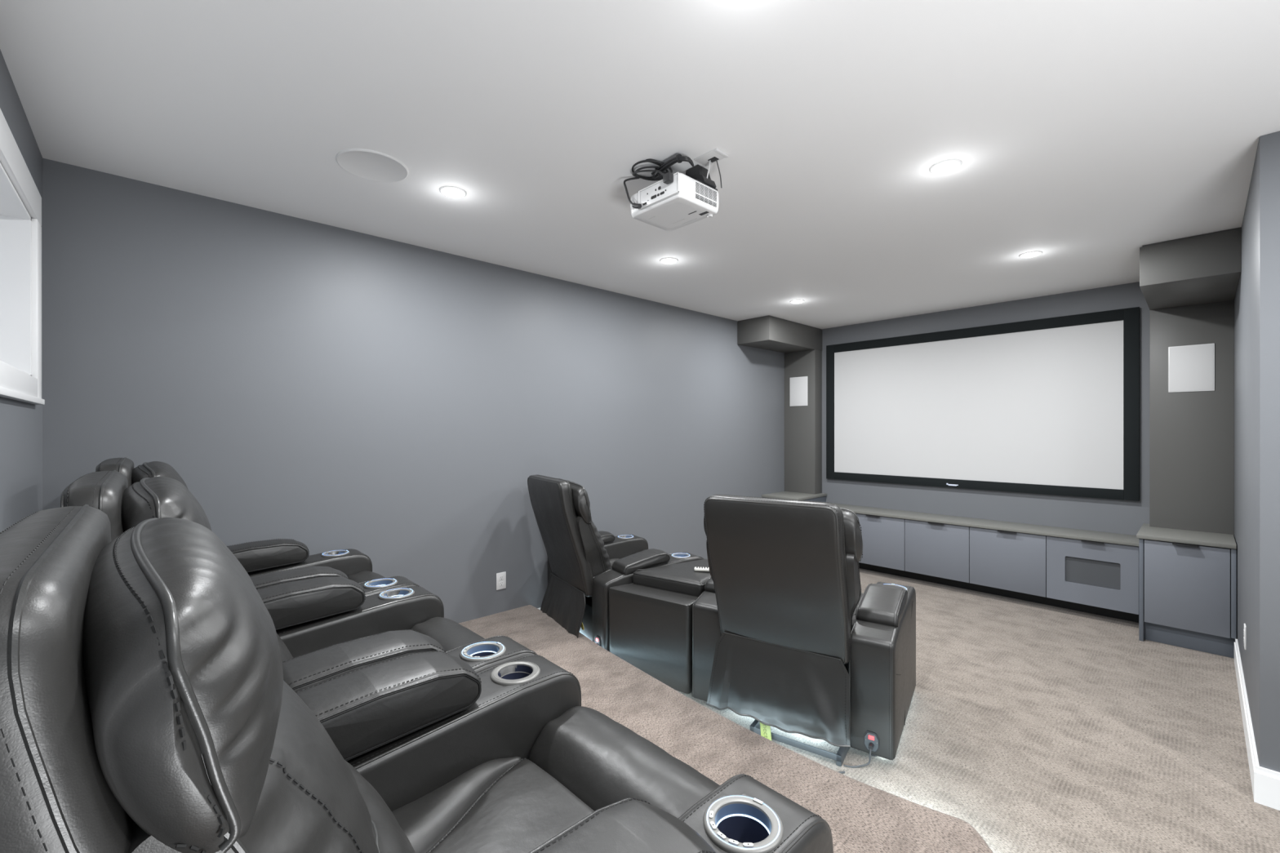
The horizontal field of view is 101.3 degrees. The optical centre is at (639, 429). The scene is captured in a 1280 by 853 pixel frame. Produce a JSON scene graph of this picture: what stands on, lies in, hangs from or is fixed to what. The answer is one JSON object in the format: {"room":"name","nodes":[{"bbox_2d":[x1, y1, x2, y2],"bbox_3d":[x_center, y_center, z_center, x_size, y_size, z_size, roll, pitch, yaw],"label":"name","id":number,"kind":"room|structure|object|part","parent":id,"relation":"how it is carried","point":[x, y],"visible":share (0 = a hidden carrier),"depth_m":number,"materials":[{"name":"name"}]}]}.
{"room":"home theater","nodes":[
{"label":"home theater","id":0,"kind":"room"},
{"bbox_2d":[0,49,42,532],"bbox_3d":[-0.969,0.154,0.215,0.470,2.600,5.038,0,0,-43],"label":"wall","id":1,"kind":"structure","parent":0,"point":[20,422],"depth_m":1.82,"materials":[{"name":"grey paint"}]},
{"bbox_2d":[0,108,44,404],"bbox_3d":[-1.956,-0.508,1.303,0.476,0.820,1.683,0,0,-43],"label":"window","id":2,"kind":"structure","parent":1,"relation":"in","point":[20,199],"depth_m":1.95,"materials":[{"name":"white paint"}]},
{"bbox_2d":[42,158,784,623],"bbox_3d":[-0.396,0.154,4.283,6.166,2.600,0.120,0,0,-43],"label":"wall","id":3,"kind":"structure","parent":0,"point":[324,388],"depth_m":3.10,"materials":[{"name":"grey paint"}]},
{"bbox_2d":[496,571,506,590],"bbox_3d":[-0.967,1.054,3.661,0.072,0.116,0.008,0,0,-43],"label":"wall outlet","id":4,"kind":"object","parent":3,"relation":"attached to","point":[500,577],"visible":1,"depth_m":3.66,"materials":[{"name":"white plastic"}]},
{"bbox_2d":[737,315,822,493],"bbox_3d":[1.550,-0.146,5.753,1.075,2.000,0.393,0,0,-43],"label":"column","id":5,"kind":"structure","parent":3,"relation":"attached to","point":[801,344],"depth_m":5.92,"materials":[{"name":"grey paint"}]},
{"bbox_2d":[790,376,807,406],"bbox_3d":[1.816,-0.438,6.013,0.008,0.332,0.225,0,0,-43],"label":"wall speaker","id":6,"kind":"object","parent":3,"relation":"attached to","point":[798,385],"visible":1,"depth_m":6.01,"materials":[{"name":"white plastic"}]},
{"bbox_2d":[0,0,1279,328],"bbox_3d":[1.366,-1.196,2.400,6.166,0.100,5.278,0,0,-43],"label":"ceiling","id":7,"kind":"structure","parent":0,"point":[1086,135],"depth_m":1.98,"materials":[{"name":"white paint"}]},
{"bbox_2d":[336,148,408,182],"bbox_3d":[-1.158,-1.142,2.279,0.280,0.008,0.280,0,0,-43],"label":"ceiling speaker","id":8,"kind":"object","parent":7,"relation":"attached to","point":[368,164],"visible":1,"depth_m":2.27,"materials":[{"name":"white plastic"}]},
{"bbox_2d":[439,185,466,198],"bbox_3d":[-0.900,-1.139,2.527,0.124,0.014,0.124,0,0,-43],"label":"recessed light","id":9,"kind":"object","parent":7,"relation":"in","point":[449,191],"visible":1,"depth_m":2.51,"materials":[{"name":"white plastic"}]},
{"bbox_2d":[659,257,678,263],"bbox_3d":[0.196,-1.139,3.552,0.124,0.014,0.124,0,0,-43],"label":"recessed light","id":10,"kind":"object","parent":7,"relation":"in","point":[668,260],"visible":1,"depth_m":3.53,"materials":[{"name":"white plastic"}]},
{"bbox_2d":[630,164,719,231],"bbox_3d":[0.155,-1.036,2.308,0.289,0.212,0.311,0,0,-43],"label":"ceiling projector","id":11,"kind":"object","parent":7,"relation":"hanging from","point":[691,197],"visible":0.99,"depth_m":2.24,"materials":[{"name":"white plastic"}]},
{"bbox_2d":[623,154,693,208],"bbox_3d":[0.085,-1.067,2.269,0.181,0.236,0.327,0,0,-43],"label":"cable","id":12,"kind":"object","parent":11,"relation":"attached to","point":[668,177],"visible":0.98,"depth_m":2.23,"materials":[{"name":"grey rubber"}]},
{"bbox_3d":[0.075,-0.992,2.188,0.008,0.080,0.236,0,0,-43],"label":"connector panel","id":13,"kind":"part","parent":11,"relation":"part of","materials":[{"name":"white plastic"}]},
{"bbox_2d":[695,182,716,207],"bbox_3d":[0.279,-0.990,2.213,0.137,0.065,0.002,0,0,-43],"label":"vent","id":14,"kind":"object","parent":11,"relation":"attached to","point":[705,196],"depth_m":2.21,"materials":[{"name":"grey plastic"}]},
{"bbox_2d":[693,147,728,187],"bbox_3d":[0.312,-1.093,2.218,0.117,0.107,0.122,0,0,-43],"label":"cable plate","id":15,"kind":"object","parent":7,"relation":"attached to","point":[716,154],"visible":0.94,"depth_m":2.20,"materials":[{"name":"white plastic"}]},
{"bbox_3d":[0.299,-1.141,2.205,0.080,0.010,0.122,0,0,-43],"label":"plate","id":16,"kind":"part","parent":15,"relation":"part of","materials":[{"name":"white plastic"}]},
{"bbox_2d":[790,299,804,303],"bbox_3d":[1.400,-1.139,4.680,0.124,0.014,0.124,0,0,-43],"label":"recessed light","id":17,"kind":"object","parent":7,"relation":"in","point":[794,301],"visible":1,"depth_m":4.65,"materials":[{"name":"white"}]},
{"bbox_2d":[928,159,962,173],"bbox_3d":[1.328,-1.139,2.284,0.124,0.014,0.124,0,0,-43],"label":"recessed light","id":18,"kind":"object","parent":7,"relation":"in","point":[948,165],"visible":1,"depth_m":2.27,"materials":[{"name":"white"}]},
{"bbox_2d":[1018,250,1042,257],"bbox_3d":[2.547,-1.139,3.425,0.124,0.014,0.124,0,0,-43],"label":"recessed light","id":19,"kind":"object","parent":7,"relation":"in","point":[1030,254],"visible":1,"depth_m":3.40,"materials":[{"name":"white"}]},
{"bbox_2d":[458,604,993,852],"bbox_3d":[0.067,1.364,1.184,2.368,0.180,5.038,0,0,-43],"label":"floor","id":20,"kind":"structure","parent":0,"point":[861,817],"depth_m":2.10,"materials":[{"name":"brown carpet"}]},
{"bbox_2d":[95,457,420,595],"bbox_3d":[-1.623,0.694,2.352,1.121,1.158,0.950,0,0,-43],"label":"recliner","id":21,"kind":"object","parent":20,"relation":"on","point":[268,563],"visible":0.23,"depth_m":2.52,"materials":[{"name":"black leather"}]},
{"bbox_3d":[-1.818,0.958,2.685,0.790,0.572,0.196,0,0,-43],"label":"armrest","id":22,"kind":"part","parent":21,"relation":"part of","materials":[{"name":"black leather"}]},
{"bbox_3d":[-1.304,0.958,2.135,0.790,0.572,0.196,0,0,-43],"label":"armrest","id":23,"kind":"part","parent":21,"relation":"part of","materials":[{"name":"black leather"}]},
{"bbox_2d":[60,470,537,692],"bbox_3d":[-0.967,0.694,1.651,1.121,1.158,0.950,0,0,-43],"label":"recliner","id":24,"kind":"object","parent":20,"relation":"on","point":[326,628],"visible":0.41,"depth_m":1.61,"materials":[{"name":"black leather"}]},
{"bbox_2d":[276,633,293,662],"bbox_3d":[-1.160,0.598,1.470,0.362,0.552,0.643,0,0,-43],"label":"cushion","id":25,"kind":"object","parent":24,"relation":"on","point":[283,639],"depth_m":1.52,"materials":[{"name":"black leather"}]},
{"bbox_3d":[-1.162,0.958,1.984,0.790,0.572,0.196,0,0,-43],"label":"armrest","id":26,"kind":"part","parent":24,"relation":"part of","materials":[{"name":"black leather"}]},
{"bbox_3d":[-0.648,0.958,1.434,0.790,0.572,0.196,0,0,-43],"label":"armrest","id":27,"kind":"part","parent":24,"relation":"part of","materials":[{"name":"black leather"}]},
{"bbox_2d":[0,504,833,852],"bbox_3d":[-0.317,0.694,0.956,1.121,1.158,0.950,0,0,-43],"label":"recliner","id":28,"kind":"object","parent":20,"relation":"on","point":[147,705],"visible":1,"depth_m":0.58,"materials":[{"name":"black leather"}]},
{"bbox_2d":[127,680,415,852],"bbox_3d":[-0.509,0.598,0.775,0.362,0.552,0.643,0,0,-43],"label":"cushion","id":29,"kind":"object","parent":28,"relation":"on","point":[310,787],"depth_m":0.58,"materials":[{"name":"black leather"}]},
{"bbox_3d":[-0.512,0.958,1.288,0.790,0.572,0.196,0,0,-43],"label":"armrest","id":30,"kind":"part","parent":28,"relation":"part of","materials":[{"name":"black leather"}]},
{"bbox_3d":[-0.274,0.881,0.995,0.475,0.186,0.562,0,0,-43],"label":"seat","id":31,"kind":"part","parent":28,"relation":"part of","materials":[{"name":"black leather"}]},
{"bbox_3d":[0.003,0.958,0.739,0.790,0.572,0.196,0,0,-43],"label":"armrest","id":32,"kind":"part","parent":28,"relation":"part of","materials":[{"name":"black leather"}]},
{"bbox_2d":[676,568,1279,852],"bbox_3d":[1.366,1.514,2.400,6.166,0.120,5.278,0,0,-43],"label":"floor","id":33,"kind":"structure","parent":0,"point":[1037,727],"depth_m":2.46,"materials":[{"name":"brown carpet"}]},
{"bbox_2d":[527,474,703,651],"bbox_3d":[-0.178,0.884,3.694,1.097,1.148,0.916,0,0,-32],"label":"recliner","id":34,"kind":"object","parent":33,"relation":"on","point":[584,562],"visible":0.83,"depth_m":3.32,"materials":[{"name":"black leather"}]},
{"bbox_3d":[-0.107,1.304,3.738,0.714,0.300,0.769,0,0,-32],"label":"frame","id":35,"kind":"part","parent":34,"relation":"part of","materials":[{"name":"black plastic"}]},
{"bbox_2d":[576,515,611,577],"bbox_3d":[-0.402,0.785,3.554,0.338,0.537,0.655,0,0,-32],"label":"cushion","id":36,"kind":"object","parent":34,"relation":"on","point":[593,560],"depth_m":3.25,"materials":[{"name":"black leather"}]},
{"bbox_3d":[-0.309,1.138,4.040,0.790,0.572,0.190,0,0,-32],"label":"armrest","id":37,"kind":"part","parent":34,"relation":"part of","materials":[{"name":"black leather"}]},
{"bbox_3d":[-0.139,1.061,3.718,0.475,0.186,0.542,0,0,-32],"label":"seat","id":38,"kind":"part","parent":34,"relation":"part of","materials":[{"name":"black leather"}]},
{"bbox_3d":[0.077,1.138,3.425,0.790,0.572,0.190,0,0,-32],"label":"armrest","id":39,"kind":"part","parent":34,"relation":"part of","materials":[{"name":"black leather"}]},
{"bbox_2d":[608,559,711,693],"bbox_3d":[0.303,1.135,3.220,0.849,0.568,0.542,0,0,-43],"label":"console","id":40,"kind":"object","parent":33,"relation":"on","point":[651,617],"visible":0.64,"depth_m":2.97,"materials":[{"name":"black leather"}]},
{"bbox_3d":[0.306,0.903,3.307,0.480,0.104,0.566,0,0,34],"label":"lid","id":41,"kind":"part","parent":40,"relation":"part of","materials":[{"name":"black leather"}]},
{"bbox_2d":[693,566,709,571],"bbox_3d":[0.402,0.841,3.163,0.150,0.019,0.044,0,0,7],"label":"remote control","id":42,"kind":"object","parent":40,"relation":"on","point":[695,569],"visible":0.56,"depth_m":3.15,"materials":[{"name":"white plastic"}]},
{"bbox_2d":[761,491,826,502],"bbox_3d":[1.726,1.087,5.878,0.643,0.733,0.448,0,0,-43],"label":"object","id":43,"kind":"object","parent":33,"relation":"on","point":[821,497],"visible":0.22,"depth_m":5.79,"materials":[{"name":"grey stone"}]},
{"bbox_2d":[692,493,915,768],"bbox_3d":[0.859,0.882,2.787,0.997,1.143,1.097,0,0,34],"label":"recliner","id":44,"kind":"object","parent":33,"relation":"on","point":[786,637],"visible":0.99,"depth_m":2.38,"materials":[{"name":"black leather"}]},
{"bbox_3d":[0.570,1.138,3.067,0.206,0.572,0.790,0,0,34],"label":"armrest","id":45,"kind":"part","parent":44,"relation":"part of","materials":[{"name":"black leather"}]},
{"bbox_3d":[0.738,1.427,2.442,0.415,0.046,0.165,0,0,34],"label":"rail","id":46,"kind":"part","parent":44,"relation":"part of","materials":[{"name":"grey paint"}]},
{"bbox_3d":[0.884,1.061,2.825,0.590,0.186,0.475,0,0,34],"label":"seat","id":47,"kind":"part","parent":44,"relation":"part of","materials":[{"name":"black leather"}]},
{"bbox_3d":[0.951,1.409,2.267,0.142,0.089,0.037,0,0,-13],"label":"power cord","id":48,"kind":"part","parent":44,"relation":"part of","materials":[{"name":"black plastic"}]},
{"bbox_2d":[868,735,874,740],"bbox_3d":[1.009,1.344,2.291,0.023,0.016,0.006,0,0,34],"label":"rocker switch","id":49,"kind":"object","parent":44,"relation":"attached to","point":[870,737],"depth_m":2.29,"materials":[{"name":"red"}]},
{"bbox_3d":[1.228,1.138,2.629,0.206,0.572,0.790,0,0,34],"label":"armrest","id":50,"kind":"part","parent":44,"relation":"part of","materials":[{"name":"black leather"}]},
{"bbox_2d":[855,513,912,578],"bbox_3d":[2.448,1.151,5.301,0.374,0.606,0.540,0,0,-43],"label":"base cabinet","id":51,"kind":"object","parent":33,"relation":"on","point":[882,537],"visible":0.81,"depth_m":5.16,"materials":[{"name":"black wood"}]},
{"bbox_3d":[2.311,0.853,5.201,0.038,0.010,0.132,0,0,-43],"label":"handle","id":52,"kind":"part","parent":51,"relation":"part of","materials":[{"name":"black plastic"}]},
{"bbox_2d":[904,519,976,591],"bbox_3d":[2.817,1.151,4.906,0.374,0.606,0.540,0,0,-43],"label":"base cabinet","id":53,"kind":"object","parent":33,"relation":"on","point":[936,553],"visible":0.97,"depth_m":4.80,"materials":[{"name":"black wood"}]},
{"bbox_3d":[2.701,0.853,4.784,0.038,0.010,0.132,0,0,-43],"label":"handle","id":54,"kind":"part","parent":53,"relation":"part of","materials":[{"name":"black plastic"}]},
{"bbox_2d":[969,526,1051,605],"bbox_3d":[3.186,1.151,4.512,0.374,0.606,0.540,0,0,-43],"label":"base cabinet","id":55,"kind":"object","parent":33,"relation":"on","point":[1010,564],"visible":0.95,"depth_m":4.40,"materials":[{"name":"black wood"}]},
{"bbox_3d":[3.070,0.853,4.390,0.038,0.010,0.132,0,0,-43],"label":"handle","id":56,"kind":"part","parent":55,"relation":"part of","materials":[{"name":"black plastic"}]},
{"bbox_2d":[1046,535,1138,622],"bbox_3d":[3.554,1.151,4.118,0.374,0.606,0.540,0,0,-43],"label":"base cabinet","id":57,"kind":"object","parent":33,"relation":"on","point":[1093,577],"visible":0.93,"depth_m":4.01,"materials":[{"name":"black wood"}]},
{"bbox_3d":[3.442,0.853,3.992,0.038,0.010,0.132,0,0,-43],"label":"handle","id":58,"kind":"part","parent":57,"relation":"part of","materials":[{"name":"black plastic"}]},
{"bbox_2d":[1065,555,1120,590],"bbox_3d":[3.458,1.091,4.016,0.005,0.221,0.342,0,0,-43],"label":"vent","id":59,"kind":"object","parent":57,"relation":"attached to","point":[1084,572],"depth_m":4.01,"materials":[{"name":"grey metal"}]},
{"bbox_2d":[1136,523,1236,657],"bbox_3d":[3.800,1.087,3.662,0.643,0.733,0.456,0,0,-43],"label":"base cabinet","id":60,"kind":"object","parent":33,"relation":"on","point":[1188,579],"visible":0.97,"depth_m":3.46,"materials":[{"name":"grey wood"}]},
{"bbox_3d":[3.584,0.756,3.451,0.040,0.010,0.120,0,0,-43],"label":"handle","id":61,"kind":"part","parent":60,"relation":"part of","materials":[{"name":"black plastic"}]},
{"bbox_3d":[3.806,0.734,3.667,0.627,0.027,0.456,0,0,-43],"label":"panel","id":62,"kind":"part","parent":60,"relation":"part of","materials":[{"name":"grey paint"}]},
{"bbox_3d":[3.598,1.036,3.464,0.020,0.563,0.392,0,0,-43],"label":"door","id":63,"kind":"part","parent":60,"relation":"part of","materials":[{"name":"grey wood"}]},
{"bbox_3d":[2.121,1.151,5.650,0.374,0.606,0.417,0,0,-43],"label":"cabinet","id":64,"kind":"object","parent":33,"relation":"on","visible":0},
{"bbox_2d":[832,502,1138,546],"bbox_3d":[2.867,0.833,4.861,0.366,0.025,2.590,0,0,-43],"label":"countertop","id":65,"kind":"structure","parent":64,"relation":"on","point":[1084,535],"depth_m":4.49,"materials":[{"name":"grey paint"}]},
{"bbox_2d":[821,281,1149,535],"bbox_3d":[3.045,0.154,5.029,0.120,2.600,3.493,0,0,-43],"label":"wall","id":66,"kind":"structure","parent":0,"point":[1095,514],"depth_m":4.65,"materials":[{"name":"grey paint"}]},
{"bbox_2d":[826,306,1139,501],"bbox_3d":[2.979,-0.199,4.982,0.036,1.495,2.555,0,0,-43],"label":"projection screen","id":67,"kind":"object","parent":66,"relation":"attached to","point":[1051,406],"visible":1,"depth_m":4.72,"materials":[{"name":"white fabric"}]},
{"bbox_2d":[1234,131,1279,772],"bbox_3d":[3.918,0.154,2.314,2.555,2.600,1.665,0,0,-43],"label":"wall","id":68,"kind":"structure","parent":0,"point":[1257,296],"depth_m":2.05,"materials":[{"name":"grey paint"}]},
{"bbox_2d":[1139,226,1241,536],"bbox_3d":[3.651,-0.146,3.490,1.100,2.000,0.417,0,0,-43],"label":"column","id":69,"kind":"structure","parent":68,"relation":"attached to","point":[1188,285],"depth_m":3.69,"materials":[{"name":"grey paint"}]},
{"bbox_2d":[1168,343,1214,392],"bbox_3d":[3.933,-0.438,3.749,0.008,0.332,0.228,0,0,-43],"label":"wall speaker","id":70,"kind":"object","parent":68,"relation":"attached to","point":[1191,368],"visible":1,"depth_m":3.75,"materials":[{"name":"white plastic"}]},
{"bbox_2d":[1243,623,1246,649],"bbox_3d":[3.068,1.049,2.664,0.072,0.116,0.008,0,0,-43],"label":"wall outlet","id":71,"kind":"object","parent":68,"relation":"attached to","point":[1245,626],"visible":1,"depth_m":2.64,"materials":[{"name":"white plastic"}]},
{"bbox_2d":[1234,639,1279,810],"bbox_3d":[3.599,1.384,2.107,1.834,0.140,1.559,0,0,-43],"label":"baseboard","id":72,"kind":"structure","parent":68,"relation":"attached to","point":[1265,783],"depth_m":2.10,"materials":[{"name":"white paint"}]}
]}

